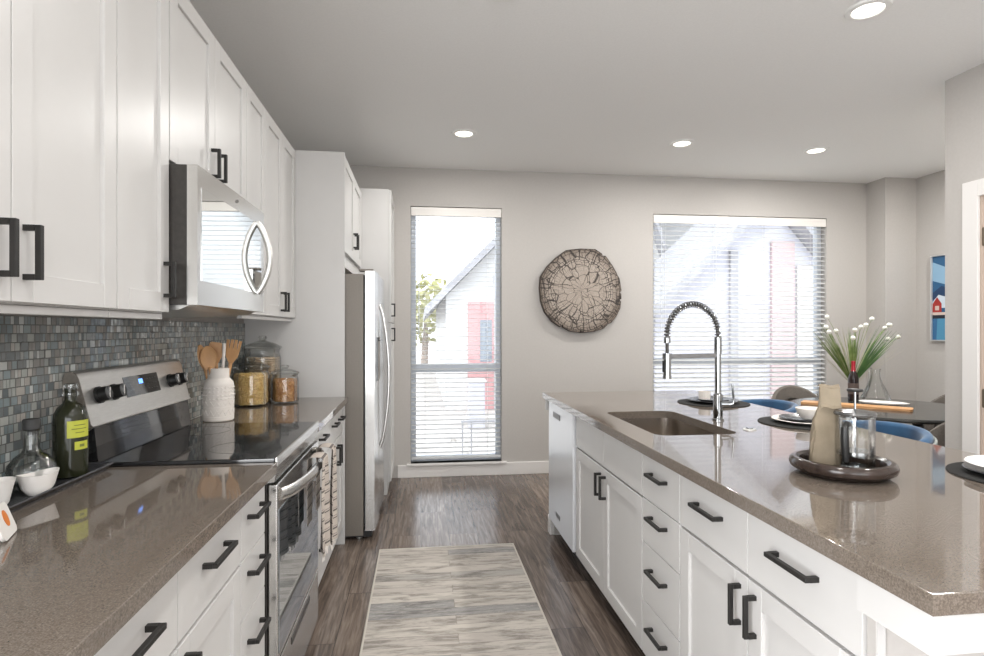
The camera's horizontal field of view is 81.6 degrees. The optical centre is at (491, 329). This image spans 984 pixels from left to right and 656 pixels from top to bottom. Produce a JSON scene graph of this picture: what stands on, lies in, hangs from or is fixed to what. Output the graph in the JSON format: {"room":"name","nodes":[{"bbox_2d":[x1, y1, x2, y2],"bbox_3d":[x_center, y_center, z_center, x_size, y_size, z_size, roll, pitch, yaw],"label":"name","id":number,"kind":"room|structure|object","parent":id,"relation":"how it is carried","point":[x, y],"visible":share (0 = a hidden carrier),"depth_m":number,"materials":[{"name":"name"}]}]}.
{"room":"kitchen","nodes":[
{"label":"kitchen","id":0,"kind":"room"},
{"bbox_2d":[0,314,243,418],"bbox_3d":[-1.184,-0.061,0.407,0.150,2.743,9.100,0,0,-7],"label":"wall","id":1,"kind":"structure","parent":0,"point":[199,319],"depth_m":2.53,"materials":[{"name":"paint"}]},
{"bbox_2d":[0,0,116,316],"bbox_3d":[-1.017,-0.554,1.036,0.327,1.049,0.736,0,0,-7],"label":"upper cabinet","id":2,"kind":"object","parent":1,"relation":"attached to","point":[58,58],"visible":1,"depth_m":1.20,"materials":[{"name":"paint"}]},
{"bbox_2d":[0,315,244,480],"bbox_3d":[-1.280,0.188,1.810,0.008,0.445,3.209,0,0,-7],"label":"backsplash","id":3,"kind":"structure","parent":1,"relation":"attached to","point":[36,353],"depth_m":1.66,"materials":[{"name":"tile"}]},
{"bbox_2d":[103,0,175,318],"bbox_3d":[-1.081,-0.554,1.549,0.327,1.049,0.294,0,0,-7],"label":"upper cabinet","id":4,"kind":"object","parent":1,"relation":"attached to","point":[143,263],"visible":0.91,"depth_m":1.56,"materials":[{"name":"paint"}]},
{"bbox_2d":[169,0,245,199],"bbox_3d":[-1.147,-0.784,2.075,0.327,0.589,0.758,0,0,-7],"label":"upper cabinet","id":5,"kind":"object","parent":1,"relation":"attached to","point":[207,91],"visible":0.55,"depth_m":2.00,"materials":[{"name":"paint"}]},
{"bbox_2d":[156,164,272,317],"bbox_3d":[-1.086,-0.274,2.073,0.430,0.453,0.734,0,0,-7],"label":"microwave","id":6,"kind":"object","parent":5,"relation":"attached to","point":[217,238],"visible":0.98,"depth_m":1.87,"materials":[{"name":"metal"}]},
{"bbox_2d":[237,82,265,319],"bbox_3d":[-1.213,-0.564,2.608,0.327,1.031,0.308,0,0,-7],"label":"upper cabinet","id":7,"kind":"object","parent":1,"relation":"attached to","point":[255,111],"visible":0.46,"depth_m":2.64,"materials":[{"name":"paint"}]},
{"bbox_2d":[220,110,294,321],"bbox_3d":[-1.273,-0.564,3.090,0.327,1.031,0.660,0,0,-7],"label":"upper cabinet","id":8,"kind":"object","parent":1,"relation":"attached to","point":[280,155],"visible":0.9,"depth_m":3.07,"materials":[{"name":"paint"}]},
{"bbox_2d":[345,157,360,273],"bbox_3d":[-1.237,-0.741,3.954,0.612,0.682,0.990,0,0,-7],"label":"upper cabinet","id":9,"kind":"object","parent":1,"relation":"attached to","point":[352,191],"visible":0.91,"depth_m":3.93,"materials":[{"name":"paint"}]},
{"bbox_2d":[304,473,645,655],"bbox_3d":[1.726,1.370,0.769,6.015,0.120,9.400,0,0,-7],"label":"floor","id":10,"kind":"structure","parent":0,"point":[418,512],"depth_m":3.36,"materials":[{"name":"brown wood"}]},
{"bbox_2d":[94,510,240,655],"bbox_3d":[-0.875,0.878,1.091,0.582,0.861,0.791,0,0,-7],"label":"base cabinet","id":11,"kind":"object","parent":10,"relation":"on","point":[197,612],"visible":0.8,"depth_m":1.23,"materials":[{"name":"paint"}]},
{"bbox_2d":[0,463,276,655],"bbox_3d":[-0.870,0.427,0.989,0.601,0.035,1.477,0,0,-7],"label":"countertop","id":12,"kind":"structure","parent":11,"relation":"on","point":[81,560],"depth_m":1.08,"materials":[{"name":"stone"}]},
{"bbox_2d":[0,501,16,541],"bbox_3d":[-0.962,0.378,1.122,0.028,0.064,0.085,0,0,-27],"label":"card","id":13,"kind":"object","parent":12,"relation":"on","point":[8,527],"visible":1,"depth_m":1.13,"materials":[{"name":"white paper"}]},
{"bbox_2d":[7,462,112,512],"bbox_3d":[-1.153,0.400,1.444,0.136,0.019,0.476,0,0,-7],"label":"serving tray","id":14,"kind":"object","parent":12,"relation":"on","point":[18,500],"visible":0.43,"depth_m":1.43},
{"bbox_2d":[0,476,15,503],"bbox_3d":[-1.124,0.373,1.301,0.060,0.059,0.060,0,0,-7],"label":"cup","id":15,"kind":"object","parent":14,"relation":"on","point":[6,483],"visible":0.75,"depth_m":1.30,"materials":[{"name":"white ceramic"}]},
{"bbox_2d":[4,418,56,490],"bbox_3d":[-1.170,0.315,1.448,0.106,0.175,0.106,0,0,-7],"label":"decanter","id":16,"kind":"object","parent":14,"relation":"on","point":[30,426],"visible":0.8,"depth_m":1.44,"materials":[{"name":"clear glass"}]},
{"bbox_2d":[16,467,59,495],"bbox_3d":[-1.111,0.375,1.395,0.060,0.054,0.094,0,0,17],"label":"bowl","id":17,"kind":"object","parent":14,"relation":"on","point":[37,482],"visible":0.94,"depth_m":1.38,"materials":[{"name":"white ceramic"}]},
{"bbox_2d":[52,383,88,478],"bbox_3d":[-1.159,0.276,1.569,0.083,0.253,0.082,0,0,-7],"label":"oil bottle","id":18,"kind":"object","parent":14,"relation":"on","point":[70,419],"visible":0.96,"depth_m":1.54,"materials":[{"name":"green glass"}]},
{"bbox_2d":[62,359,323,655],"bbox_3d":[-0.971,0.717,2.075,0.666,1.185,0.742,0,0,-7],"label":"range","id":19,"kind":"object","parent":10,"relation":"on","point":[139,415],"visible":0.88,"depth_m":1.94,"materials":[{"name":"silver glass"}]},
{"bbox_2d":[101,421,315,466],"bbox_3d":[-0.983,0.407,2.084,0.539,0.019,0.718,0,0,-7],"label":"cooktop","id":20,"kind":"object","parent":19,"relation":"in","point":[186,443],"depth_m":1.96,"materials":[{"name":"black glass"}]},
{"bbox_2d":[307,443,337,562],"bbox_3d":[-0.672,0.688,2.274,0.078,0.415,0.360,0,0,-7],"label":"kitchen towel","id":21,"kind":"object","parent":19,"relation":"hanging from","point":[329,524],"visible":0.98,"depth_m":2.22,"materials":[{"name":"beige fabric"}]},
{"bbox_2d":[238,486,270,655],"bbox_3d":[-0.939,0.878,1.601,0.582,0.861,0.234,0,0,-7],"label":"base cabinet","id":22,"kind":"object","parent":10,"relation":"on","point":[254,623],"visible":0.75,"depth_m":1.62,"materials":[{"name":"paint"}]},
{"bbox_2d":[244,150,344,544],"bbox_3d":[-1.190,0.114,3.447,0.586,2.391,0.020,0,0,-7],"label":"end panel","id":23,"kind":"object","parent":10,"relation":"on","point":[313,343],"visible":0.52,"depth_m":3.46,"materials":[{"name":"paint"}]},
{"bbox_2d":[314,421,329,585],"bbox_3d":[-1.076,0.878,2.700,0.582,0.861,0.513,0,0,-7],"label":"base cabinet","id":24,"kind":"object","parent":10,"relation":"on","point":[323,436],"visible":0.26,"depth_m":2.74,"materials":[{"name":"paint"}]},
{"bbox_2d":[190,397,347,431],"bbox_3d":[-1.113,0.427,2.939,0.601,0.035,1.003,0,0,-7],"label":"countertop","id":25,"kind":"structure","parent":24,"relation":"on","point":[321,409],"depth_m":2.83,"materials":[{"name":"stone"}]},
{"bbox_2d":[201,343,234,422],"bbox_3d":[-1.232,0.236,2.567,0.139,0.348,0.138,0,0,-7],"label":"utensil crock","id":26,"kind":"object","parent":25,"relation":"on","point":[218,400],"depth_m":2.52,"materials":[{"name":"white ceramic"}]},
{"bbox_2d":[197,345,207,378],"bbox_3d":[-1.281,0.229,2.548,0.048,0.323,0.083,0,0,43],"label":"wooden spoon","id":27,"kind":"object","parent":26,"relation":"in","point":[200,347],"visible":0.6,"depth_m":2.52,"materials":[{"name":"brown wood"}]},
{"bbox_2d":[197,345,203,367],"bbox_3d":[-1.293,0.121,2.538,0.011,0.107,0.069,-10,5,3],"label":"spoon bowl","id":28,"kind":"object","parent":27,"relation":"on","point":[200,347],"depth_m":2.52,"materials":[{"name":"brown wood"}]},
{"bbox_2d":[200,346,216,374],"bbox_3d":[-1.252,0.231,2.528,0.028,0.319,0.073,0,0,43],"label":"wooden spoon","id":29,"kind":"object","parent":26,"relation":"in","point":[208,356],"visible":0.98,"depth_m":2.52,"materials":[{"name":"brown wood"}]},
{"bbox_2d":[209,342,221,368],"bbox_3d":[-1.251,0.222,2.580,0.054,0.335,0.024,0,0,-14],"label":"wooden spatula","id":30,"kind":"object","parent":26,"relation":"in","point":[217,347],"visible":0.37,"depth_m":2.58,"materials":[{"name":"brown wood"}]},
{"bbox_2d":[226,339,241,376],"bbox_3d":[-1.185,0.217,2.593,0.092,0.346,0.026,0,0,-19],"label":"wooden fork","id":31,"kind":"object","parent":26,"relation":"in","point":[232,353],"visible":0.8,"depth_m":2.59,"materials":[{"name":"brown wood"}]},
{"bbox_2d":[231,357,270,406],"bbox_3d":[-1.303,0.280,3.083,0.198,0.260,0.198,0,0,-7],"label":"glass jar","id":32,"kind":"object","parent":25,"relation":"on","point":[236,368],"visible":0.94,"depth_m":3.07,"materials":[{"name":"clear glass"}]},
{"bbox_2d":[238,372,264,405],"bbox_3d":[-1.303,0.320,3.083,0.176,0.171,0.176,0,0,-18],"label":"pasta","id":33,"kind":"object","parent":32,"relation":"in","point":[250,384],"visible":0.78,"depth_m":3.01,"materials":[{"name":"yellow food"}]},
{"bbox_2d":[242,335,281,400],"bbox_3d":[-1.334,0.222,3.313,0.214,0.375,0.214,0,0,-7],"label":"glass jar","id":34,"kind":"object","parent":25,"relation":"on","point":[247,349],"visible":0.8,"depth_m":3.31,"materials":[{"name":"clear glass"}]},
{"bbox_2d":[250,357,274,398],"bbox_3d":[-1.333,0.281,3.312,0.191,0.237,0.193,0,0,6],"label":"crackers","id":35,"kind":"object","parent":34,"relation":"in","point":[270,361],"visible":0.28,"depth_m":3.25,"materials":[{"name":"beige food"}]},
{"bbox_2d":[270,365,299,403],"bbox_3d":[-1.163,0.303,3.201,0.156,0.212,0.156,0,0,-7],"label":"glass jar","id":36,"kind":"object","parent":25,"relation":"on","point":[274,375],"visible":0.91,"depth_m":3.19,"materials":[{"name":"clear glass"}]},
{"bbox_2d":[275,378,293,401],"bbox_3d":[-1.163,0.337,3.201,0.133,0.126,0.133,0,0,-7],"label":"granola","id":37,"kind":"object","parent":36,"relation":"in","point":[284,387],"visible":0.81,"depth_m":3.15,"materials":[{"name":"brown food"}]},
{"bbox_2d":[329,409,345,555],"bbox_3d":[-1.137,0.878,3.192,0.582,0.861,0.474,0,0,-7],"label":"base cabinet","id":38,"kind":"object","parent":10,"relation":"on","point":[336,421],"visible":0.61,"depth_m":3.27,"materials":[{"name":"paint"}]},
{"bbox_2d":[345,269,390,538],"bbox_3d":[-1.110,0.466,3.966,0.808,1.688,0.935,0,0,-7],"label":"refrigerator","id":39,"kind":"object","parent":10,"relation":"on","point":[365,318],"visible":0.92,"depth_m":3.54,"materials":[{"name":"silver metal"}]},
{"bbox_2d":[359,188,394,494],"bbox_3d":[-1.217,0.100,4.723,0.842,2.419,0.522,0,0,-7],"label":"pantry cabinet","id":40,"kind":"object","parent":10,"relation":"on","point":[377,205],"visible":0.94,"depth_m":4.51,"materials":[{"name":"paint"}]},
{"bbox_2d":[359,543,561,655],"bbox_3d":[-0.126,1.304,2.282,0.804,0.010,2.292,0,0,-7],"label":"runner rug","id":41,"kind":"object","parent":10,"relation":"on","point":[463,600],"visible":1,"depth_m":2.67,"materials":[{"name":"grey fabric"}]},
{"bbox_2d":[549,402,588,573],"bbox_3d":[0.690,0.880,3.372,0.597,0.857,0.582,0,0,-7],"label":"dishwasher","id":42,"kind":"object","parent":10,"relation":"on","point":[562,424],"visible":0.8,"depth_m":3.25,"materials":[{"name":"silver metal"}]},
{"bbox_2d":[576,417,643,649],"bbox_3d":[0.786,0.878,2.621,0.632,0.861,0.916,0,0,-7],"label":"base cabinet","id":43,"kind":"object","parent":10,"relation":"on","point":[609,472],"visible":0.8,"depth_m":2.49,"materials":[{"name":"paint"}]},
{"bbox_2d":[643,454,683,655],"bbox_3d":[0.862,0.878,2.010,0.632,0.861,0.309,0,0,-7],"label":"base cabinet","id":44,"kind":"object","parent":10,"relation":"on","point":[661,485],"visible":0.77,"depth_m":1.96,"materials":[{"name":"paint"}]},
{"bbox_2d":[545,399,983,655],"bbox_3d":[1.011,0.878,2.369,0.987,0.864,2.828,0,0,-7],"label":"kitchen island","id":45,"kind":"object","parent":10,"relation":"on","point":[895,627],"visible":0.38,"depth_m":0.96,"materials":[{"name":"paint"}]},
{"bbox_2d":[542,390,983,616],"bbox_3d":[1.019,0.427,2.366,1.033,0.035,2.860,0,0,-7],"label":"countertop","id":46,"kind":"structure","parent":45,"relation":"on","point":[917,534],"depth_m":1.44,"materials":[{"name":"stone"}]},
{"bbox_2d":[621,418,716,435],"bbox_3d":[0.770,0.546,2.537,0.380,0.200,0.680,0,0,-7],"label":"sink","id":47,"kind":"object","parent":46,"relation":"in","point":[658,426],"visible":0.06,"depth_m":2.86,"materials":[{"name":"metal"}]},
{"bbox_2d":[662,301,734,420],"bbox_3d":[0.912,0.142,2.526,0.352,0.536,0.077,0,0,-21],"label":"faucet","id":48,"kind":"object","parent":46,"relation":"on","point":[718,403],"visible":1,"depth_m":2.55,"materials":[{"name":"silver metal"}]},
{"bbox_2d":[677,399,749,407],"bbox_3d":[1.232,0.407,3.177,0.380,0.004,0.380,0,0,-7],"label":"placemat","id":49,"kind":"object","parent":46,"relation":"on","point":[682,401],"visible":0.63,"depth_m":3.11,"materials":[{"name":"black fabric"}]},
{"bbox_2d":[688,397,738,403],"bbox_3d":[1.232,0.397,3.177,0.270,0.016,0.270,0,0,-7],"label":"plate","id":50,"kind":"object","parent":49,"relation":"on","point":[689,398],"visible":0.41,"depth_m":3.14,"materials":[{"name":"white ceramic"}]},
{"bbox_2d":[693,396,731,401],"bbox_3d":[1.232,0.391,3.177,0.210,0.016,0.210,0,0,-7],"label":"plate","id":51,"kind":"object","parent":50,"relation":"on","point":[696,397],"visible":0.47,"depth_m":3.17,"materials":[{"name":"white ceramic"}]},
{"bbox_2d":[698,391,710,399],"bbox_3d":[1.186,0.368,3.181,0.065,0.048,0.065,0,0,-7],"label":"cup","id":52,"kind":"object","parent":51,"relation":"on","point":[705,395],"visible":0.84,"depth_m":3.15,"materials":[{"name":"white ceramic"}]},
{"bbox_2d":[743,427,756,430],"bbox_3d":[1.056,0.406,2.337,0.054,0.009,0.054,0,0,-7],"label":"switch","id":53,"kind":"object","parent":46,"relation":"on","point":[746,428],"visible":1,"depth_m":2.33,"materials":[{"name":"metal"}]},
{"bbox_2d":[758,416,856,429],"bbox_3d":[1.368,0.407,2.488,0.380,0.004,0.380,0,0,-7],"label":"placemat","id":54,"kind":"object","parent":46,"relation":"on","point":[768,420],"visible":0.44,"depth_m":2.43,"materials":[{"name":"black fabric"}]},
{"bbox_2d":[771,414,811,424],"bbox_3d":[1.368,0.397,2.488,0.270,0.016,0.270,0,0,-7],"label":"plate","id":55,"kind":"object","parent":54,"relation":"on","point":[776,417],"visible":0.32,"depth_m":2.47,"materials":[{"name":"white ceramic"}]},
{"bbox_2d":[779,414,811,422],"bbox_3d":[1.368,0.391,2.488,0.210,0.016,0.210,0,0,-7],"label":"plate","id":56,"kind":"object","parent":55,"relation":"on","point":[792,417],"visible":0.51,"depth_m":2.52,"materials":[{"name":"grey ceramic"}]},
{"bbox_2d":[795,406,816,420],"bbox_3d":[1.389,0.367,2.481,0.124,0.050,0.124,0,0,-7],"label":"bowl","id":57,"kind":"object","parent":56,"relation":"on","point":[805,412],"visible":0.59,"depth_m":2.46,"materials":[{"name":"white ceramic"}]},
{"bbox_2d":[789,449,899,482],"bbox_3d":[0.996,0.388,1.623,0.270,0.044,0.270,0,0,-7],"label":"round tray","id":58,"kind":"object","parent":46,"relation":"on","point":[886,469],"visible":0.79,"depth_m":1.53,"materials":[{"name":"brown wood"}]},
{"bbox_2d":[809,384,841,464],"bbox_3d":[0.973,0.277,1.668,0.081,0.238,0.065,0,0,23],"label":"coffee bag","id":59,"kind":"object","parent":58,"relation":"on","point":[822,449],"visible":0.74,"depth_m":1.65,"materials":[{"name":"paper"}]},
{"bbox_2d":[833,388,876,467],"bbox_3d":[1.012,0.281,1.604,0.128,0.231,0.109,0,0,-5],"label":"press","id":60,"kind":"object","parent":58,"relation":"on","point":[844,451],"visible":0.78,"depth_m":1.57,"materials":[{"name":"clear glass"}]},
{"bbox_2d":[945,462,983,482],"bbox_3d":[1.488,0.407,1.566,0.380,0.004,0.380,0,0,-7],"label":"placemat","id":61,"kind":"object","parent":46,"relation":"on","point":[956,468],"visible":0.76,"depth_m":1.62,"materials":[{"name":"black fabric"}]},
{"bbox_2d":[962,462,983,473],"bbox_3d":[1.457,0.397,1.572,0.250,0.016,0.250,0,0,-7],"label":"plate","id":62,"kind":"object","parent":61,"relation":"on","point":[967,465],"visible":0.77,"depth_m":1.63,"materials":[{"name":"grey ceramic"}]},
{"bbox_2d":[964,455,983,466],"bbox_3d":[1.457,0.381,1.572,0.240,0.016,0.240,0,0,-7],"label":"plate","id":63,"kind":"object","parent":62,"relation":"on","point":[978,460],"visible":1,"depth_m":1.65,"materials":[{"name":"white ceramic"}]},
{"bbox_2d":[740,399,797,413],"bbox_3d":[1.439,0.855,3.166,0.490,0.911,0.512,0,0,-3],"label":"counter stool","id":64,"kind":"object","parent":10,"relation":"on","point":[788,406],"visible":0.16,"depth_m":3.25,"materials":[{"name":"blue fabric"}]},
{"bbox_2d":[680,475,866,655],"bbox_3d":[0.928,0.878,1.478,0.632,0.861,0.759,0,0,-7],"label":"base cabinet","id":65,"kind":"object","parent":10,"relation":"on","point":[748,587],"visible":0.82,"depth_m":1.41,"materials":[{"name":"paint"}]},
{"bbox_2d":[771,385,816,400],"bbox_3d":[2.648,0.902,4.804,0.494,0.818,0.520,0,0,-2],"label":"dining chair","id":66,"kind":"object","parent":10,"relation":"on","point":[788,392],"visible":0.15,"depth_m":5.01,"materials":[{"name":"beige fabric"}]},
{"bbox_2d":[790,397,944,428],"bbox_3d":[2.843,0.938,4.113,1.240,0.756,1.240,0,0,-7],"label":"dining table","id":67,"kind":"object","parent":10,"relation":"on","point":[932,413],"visible":0.37,"depth_m":3.85,"materials":[{"name":"black wood"}]},
{"bbox_2d":[848,361,858,400],"bbox_3d":[2.830,0.403,4.464,0.076,0.314,0.076,0,0,-7],"label":"wine bottle","id":68,"kind":"object","parent":67,"relation":"on","point":[853,379],"visible":0.86,"depth_m":4.44,"materials":[{"name":"black"}]},
{"bbox_2d":[801,400,912,411],"bbox_3d":[2.630,0.552,4.132,0.680,0.015,0.150,0,0,39],"label":"serving board","id":69,"kind":"object","parent":67,"relation":"on","point":[810,402],"visible":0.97,"depth_m":4.03,"materials":[{"name":"brown wood"}]},
{"bbox_2d":[860,367,891,400],"bbox_3d":[2.973,0.424,4.421,0.217,0.270,0.210,0,0,-15],"label":"glass carafe","id":70,"kind":"object","parent":67,"relation":"on","point":[863,396],"visible":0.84,"depth_m":4.41,"materials":[{"name":"clear glass"}]},
{"bbox_2d":[858,400,909,405],"bbox_3d":[2.892,0.546,4.210,0.315,0.026,0.168,0,0,39],"label":"platter","id":71,"kind":"object","parent":67,"relation":"on","point":[870,402],"visible":0.94,"depth_m":4.19,"materials":[{"name":"white ceramic"}]},
{"bbox_3d":[2.871,0.480,4.540,0.068,0.160,0.068,0,0,-7],"label":"bud vase","id":72,"kind":"object","parent":67,"relation":"on","visible":0},
{"bbox_2d":[809,315,900,380],"bbox_3d":[2.879,0.217,4.545,0.680,0.668,0.349,0,0,4],"label":"arrangement","id":73,"kind":"object","parent":72,"relation":"in","point":[867,360],"visible":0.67,"depth_m":4.52,"materials":[{"name":"green plant"}]},
{"bbox_2d":[844,420,937,444],"bbox_3d":[1.537,0.855,2.374,0.490,0.911,0.512,0,0,-10],"label":"counter stool","id":74,"kind":"object","parent":10,"relation":"on","point":[908,431],"visible":0.2,"depth_m":2.41,"materials":[{"name":"blue fabric"}]},
{"bbox_2d":[923,394,944,430],"bbox_3d":[3.549,0.902,4.429,0.520,0.818,0.494,0,0,-25],"label":"dining chair","id":75,"kind":"object","parent":10,"relation":"on","point":[941,399],"visible":0.04,"depth_m":4.64,"materials":[{"name":"beige fabric"}]},
{"bbox_2d":[929,422,944,446],"bbox_3d":[2.796,0.902,3.573,0.494,0.818,0.520,0,0,-9],"label":"dining chair","id":76,"kind":"object","parent":10,"relation":"on","point":[938,431],"visible":0.02,"depth_m":3.36,"materials":[{"name":"beige fabric"}]},
{"bbox_2d":[189,0,983,183],"bbox_3d":[1.726,-1.508,0.769,6.015,0.150,9.400,0,0,-7],"label":"ceiling","id":77,"kind":"structure","parent":0,"point":[606,87],"depth_m":3.25,"materials":[{"name":"paint"}]},
{"bbox_2d":[451,129,476,137],"bbox_3d":[-0.204,-1.428,4.157,0.186,0.010,0.186,0,0,-7],"label":"recessed light","id":78,"kind":"object","parent":77,"relation":"in","point":[460,133],"visible":1,"depth_m":4.15,"materials":[{"name":"white"}]},
{"bbox_2d":[455,131,472,135],"bbox_3d":[-0.204,-1.431,4.157,0.126,0.004,0.126,0,0,-7],"label":"diffuser","id":79,"kind":"object","parent":78,"relation":"attached to","point":[457,133],"depth_m":4.15,"materials":[{"name":"white plastic"}]},
{"bbox_2d":[669,139,694,147],"bbox_3d":[1.460,-1.428,4.380,0.186,0.010,0.186,0,0,-7],"label":"recessed light","id":80,"kind":"object","parent":77,"relation":"in","point":[680,143],"visible":1,"depth_m":4.37,"materials":[{"name":"white"}]},
{"bbox_2d":[673,141,689,145],"bbox_3d":[1.460,-1.431,4.380,0.126,0.004,0.126,0,0,-7],"label":"diffuser","id":81,"kind":"object","parent":80,"relation":"attached to","point":[675,143],"depth_m":4.38,"materials":[{"name":"beige plastic"}]},
{"bbox_2d":[803,146,828,153],"bbox_3d":[2.586,-1.428,4.551,0.186,0.010,0.186,0,0,-7],"label":"recessed light","id":82,"kind":"object","parent":77,"relation":"in","point":[820,149],"visible":1,"depth_m":4.54,"materials":[{"name":"white"}]},
{"bbox_2d":[807,149,824,152],"bbox_3d":[2.586,-1.431,4.551,0.126,0.004,0.126,0,0,-7],"label":"diffuser","id":83,"kind":"object","parent":82,"relation":"attached to","point":[808,150],"depth_m":4.55,"materials":[{"name":"beige plastic"}]},
{"bbox_2d":[844,0,892,20],"bbox_3d":[1.681,-1.428,2.548,0.186,0.010,0.186,0,0,-7],"label":"recessed light","id":84,"kind":"object","parent":77,"relation":"in","point":[863,10],"visible":1,"depth_m":2.54,"materials":[{"name":"white"}]},
{"bbox_2d":[852,3,884,17],"bbox_3d":[1.681,-1.431,2.548,0.126,0.004,0.126,0,0,-7],"label":"diffuser","id":85,"kind":"object","parent":84,"relation":"attached to","point":[861,10],"depth_m":2.55,"materials":[{"name":"beige plastic"}]},
{"bbox_2d":[350,166,865,477],"bbox_3d":[1.154,-0.061,5.359,6.015,2.743,0.150,0,0,-7],"label":"wall","id":86,"kind":"structure","parent":0,"point":[544,215],"depth_m":5.23,"materials":[{"name":"paint"}]},
{"bbox_2d":[407,216,506,466],"bbox_3d":[-0.317,0.057,5.153,0.894,2.303,0.165,0,0,-7],"label":"window","id":87,"kind":"structure","parent":86,"relation":"in","point":[433,368],"depth_m":5.17,"materials":[{"name":"white plastic"}]},
{"bbox_2d":[411,207,500,459],"bbox_3d":[-0.319,0.033,5.127,0.806,2.249,0.076,0,0,-7],"label":"window blind","id":88,"kind":"object","parent":87,"relation":"attached to","point":[415,211],"visible":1,"depth_m":5.12,"materials":[{"name":"white plastic"}]},
{"bbox_2d":[398,461,548,477],"bbox_3d":[1.422,1.254,5.309,4.545,0.112,0.016,0,0,-7],"label":"baseboard","id":89,"kind":"structure","parent":86,"relation":"attached to","point":[527,467],"depth_m":5.10,"materials":[{"name":"white paint"}]},
{"bbox_2d":[539,249,620,332],"bbox_3d":[0.806,-0.353,5.208,0.766,0.767,0.060,0,0,-7],"label":"decor","id":90,"kind":"object","parent":86,"relation":"attached to","point":[580,289],"visible":1,"depth_m":5.18,"materials":[{"name":"beige wood"}]},
{"bbox_2d":[653,223,820,392],"bbox_3d":[2.379,0.063,5.489,1.842,2.290,0.165,0,0,-7],"label":"window","id":91,"kind":"structure","parent":86,"relation":"in","point":[814,231],"depth_m":5.61,"materials":[{"name":"white plastic"}]},
{"bbox_2d":[653,214,825,400],"bbox_3d":[2.377,0.024,5.463,1.754,2.206,0.076,0,0,-7],"label":"window blind","id":92,"kind":"object","parent":91,"relation":"attached to","point":[682,219],"visible":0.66,"depth_m":5.46,"materials":[{"name":"white plastic"}]},
{"bbox_2d":[866,177,915,424],"bbox_3d":[3.852,-0.061,5.503,0.325,2.743,0.230,0,0,-7],"label":"wall column","id":93,"kind":"structure","parent":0,"point":[890,202],"depth_m":5.40,"materials":[{"name":"paint"}]},
{"bbox_2d":[916,170,944,401],"bbox_3d":[4.214,-0.061,4.516,0.150,2.743,2.280,0,0,-7],"label":"wall","id":94,"kind":"structure","parent":0,"point":[930,189],"depth_m":5.30,"materials":[{"name":"paint"}]},
{"bbox_2d":[930,254,944,340],"bbox_3d":[4.067,-0.284,4.961,0.030,0.781,0.546,0,0,-7],"label":"framed picture","id":95,"kind":"object","parent":94,"relation":"attached to","point":[937,262],"visible":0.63,"depth_m":5.17,"materials":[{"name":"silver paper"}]},
{"bbox_2d":[945,63,983,450],"bbox_3d":[3.869,-0.061,-0.052,1.665,2.743,6.940,0,0,-7],"label":"wall","id":96,"kind":"structure","parent":0,"point":[964,92],"depth_m":3.21,"materials":[{"name":"paint"}]},
{"bbox_2d":[962,178,983,454],"bbox_3d":[2.682,0.250,2.669,0.018,2.120,1.005,0,0,-7],"label":"trim","id":97,"kind":"structure","parent":96,"relation":"attached to","point":[972,191],"depth_m":3.12,"materials":[{"name":"white paint"}]},
{"bbox_2d":[980,195,983,454],"bbox_3d":[2.750,0.292,2.678,0.120,2.035,0.835,0,0,-7],"label":"door frame","id":98,"kind":"structure","parent":96,"relation":"attached to","point":[982,196],"depth_m":3.07,"materials":[{"name":"beige"}]},
{"bbox_2d":[982,227,983,407],"bbox_3d":[2.728,0.289,2.671,0.076,2.021,0.818,0,0,-7],"label":"door","id":99,"kind":"structure","parent":96,"relation":"in","point":[982,227],"depth_m":3.06,"materials":[{"name":"white paint"}]},
{"label":"outside","id":100,"kind":"structure","parent":0,"visible":0},
{"bbox_2d":[416,339,494,454],"bbox_3d":[7.129,2.110,64.123,150.000,0.200,114.500,0,0,-7],"label":"ground","id":101,"kind":"structure","parent":100,"point":[431,345],"depth_m":13.02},
{"bbox_2d":[416,412,438,423],"bbox_3d":[-1.782,1.906,12.467,1.315,0.277,1.294,0,0,-7],"label":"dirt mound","id":102,"kind":"object","parent":101,"relation":"on","point":[417,413],"visible":0.2,"depth_m":12.21,"materials":[{"name":"white snow"}]},
{"bbox_2d":[416,273,446,363],"bbox_3d":[-3.216,-0.352,27.284,4.334,4.741,3.844,0,0,-7],"label":"tree","id":103,"kind":"object","parent":101,"relation":"on","point":[424,293],"visible":0.22,"depth_m":27.00,"materials":[{"name":"green plant"}]},
{"bbox_2d":[424,439,480,453],"bbox_3d":[-0.653,1.932,9.578,0.974,0.226,0.983,0,0,-7],"label":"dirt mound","id":104,"kind":"object","parent":101,"relation":"on","point":[444,440],"visible":0.59,"depth_m":9.37,"materials":[{"name":"white snow"}]},
{"bbox_2d":[466,378,486,429],"bbox_3d":[-0.322,1.515,11.649,0.380,0.990,0.460,0,0,-7],"label":"porch column","id":105,"kind":"structure","parent":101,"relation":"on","point":[480,385],"depth_m":11.45,"materials":[{"name":"grey"}]},
{"bbox_2d":[461,420,494,453],"bbox_3d":[-0.106,1.613,7.646,0.620,0.794,0.024,0,0,-7],"label":"porch railing","id":106,"kind":"object","parent":101,"relation":"on","point":[467,421],"visible":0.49,"depth_m":7.61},
{"bbox_2d":[423,223,666,409],"bbox_3d":[1.054,-1.760,19.379,6.698,7.540,10.400,0,0,-7],"label":"house","id":107,"kind":"structure","parent":101,"relation":"on","point":[470,297],"depth_m":14.31,"materials":[{"name":"white"}]},
{"bbox_2d":[659,223,693,248],"bbox_3d":[10.120,-2.460,22.372,10.416,8.940,10.700,0,0,-7],"label":"sky","id":108,"kind":"structure","parent":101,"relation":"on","point":[672,229],"depth_m":18.73,"materials":[{"name":"white"}]},
{"bbox_2d":[654,224,812,398],"bbox_3d":[5.247,-0.410,12.696,4.928,4.840,3.100,0,0,-7],"label":"house","id":109,"kind":"structure","parent":101,"relation":"on","point":[782,229],"depth_m":11.53,"materials":[{"name":"grey"}]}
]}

